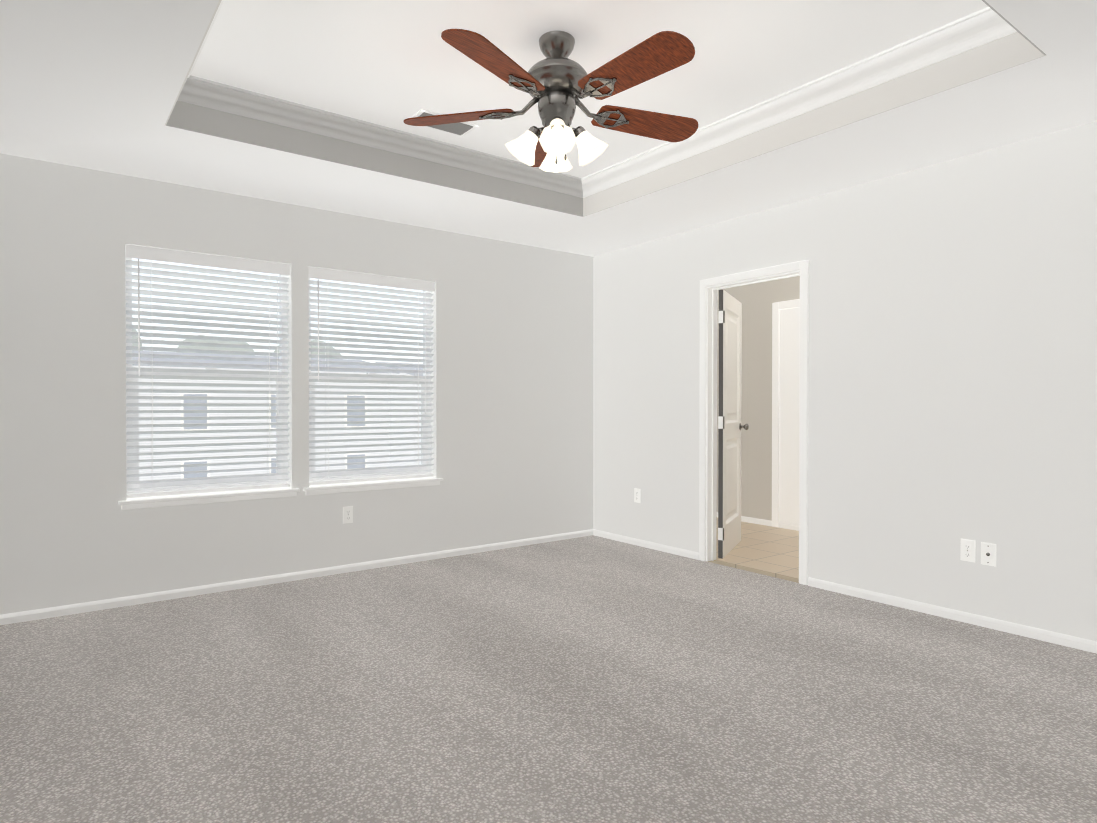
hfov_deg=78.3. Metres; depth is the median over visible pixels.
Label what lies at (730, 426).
door leaf
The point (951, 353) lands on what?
wall
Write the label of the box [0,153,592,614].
wall
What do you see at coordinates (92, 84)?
ceiling
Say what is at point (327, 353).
tree
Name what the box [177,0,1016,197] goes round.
crown molding
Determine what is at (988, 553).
outlet
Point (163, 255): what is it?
window blind
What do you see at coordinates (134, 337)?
tree
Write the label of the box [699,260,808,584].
door frame
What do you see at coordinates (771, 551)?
floor
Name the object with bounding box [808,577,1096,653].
baseboard
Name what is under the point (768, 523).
baseboard
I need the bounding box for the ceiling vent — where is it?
[411,109,478,136]
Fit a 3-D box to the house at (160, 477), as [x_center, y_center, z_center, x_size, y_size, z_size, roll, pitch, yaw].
[-16.815,0.649,30.523,17.200,6.650,9.700,0,1,-37]
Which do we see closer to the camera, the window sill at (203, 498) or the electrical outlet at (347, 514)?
the window sill at (203, 498)
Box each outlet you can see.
[343,506,352,523]
[634,488,640,502]
[960,538,975,562]
[981,542,995,566]
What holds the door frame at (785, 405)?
attached to the wall at (756, 300)
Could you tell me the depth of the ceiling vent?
3.68 m
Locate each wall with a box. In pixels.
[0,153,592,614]
[593,121,1096,640]
[717,276,799,520]
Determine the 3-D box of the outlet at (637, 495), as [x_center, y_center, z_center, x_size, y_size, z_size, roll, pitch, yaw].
[0.721,0.684,5.483,0.008,0.115,0.070,0,1,-37]
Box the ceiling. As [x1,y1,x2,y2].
[0,0,1096,256]
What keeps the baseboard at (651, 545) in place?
attached to the wall at (951, 353)
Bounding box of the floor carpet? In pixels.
[0,535,1096,822]
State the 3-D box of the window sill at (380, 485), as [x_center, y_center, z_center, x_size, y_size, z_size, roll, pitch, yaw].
[-1.227,0.523,4.755,1.013,0.052,0.145,0,1,-37]
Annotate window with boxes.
[125,254,287,497]
[308,278,430,485]
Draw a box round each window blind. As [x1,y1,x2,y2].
[125,244,289,497]
[308,267,434,484]
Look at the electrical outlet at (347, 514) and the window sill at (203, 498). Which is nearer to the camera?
the window sill at (203, 498)
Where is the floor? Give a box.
[707,517,798,582]
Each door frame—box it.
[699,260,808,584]
[772,299,799,526]
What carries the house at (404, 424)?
on the ground
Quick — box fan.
[404,29,697,172]
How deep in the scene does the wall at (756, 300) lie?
6.47 m
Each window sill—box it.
[118,487,299,509]
[303,477,442,495]
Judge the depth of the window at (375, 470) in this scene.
4.84 m
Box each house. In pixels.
[132,350,398,480]
[376,362,422,465]
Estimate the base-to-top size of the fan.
0.532 m
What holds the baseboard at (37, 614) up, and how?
attached to the wall at (512, 391)
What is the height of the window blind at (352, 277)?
1.443 m
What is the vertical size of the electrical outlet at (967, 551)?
0.115 m
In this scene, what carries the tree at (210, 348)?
on the ground
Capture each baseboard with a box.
[0,529,591,624]
[592,529,698,559]
[717,512,798,530]
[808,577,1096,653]
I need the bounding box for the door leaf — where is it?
[718,290,748,558]
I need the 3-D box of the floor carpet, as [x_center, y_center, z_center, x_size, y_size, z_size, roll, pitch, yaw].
[0.133,1.140,2.397,4.663,0.050,5.337,0,1,-37]
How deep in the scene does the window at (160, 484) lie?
4.15 m
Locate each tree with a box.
[132,329,141,350]
[178,335,254,355]
[274,340,340,358]

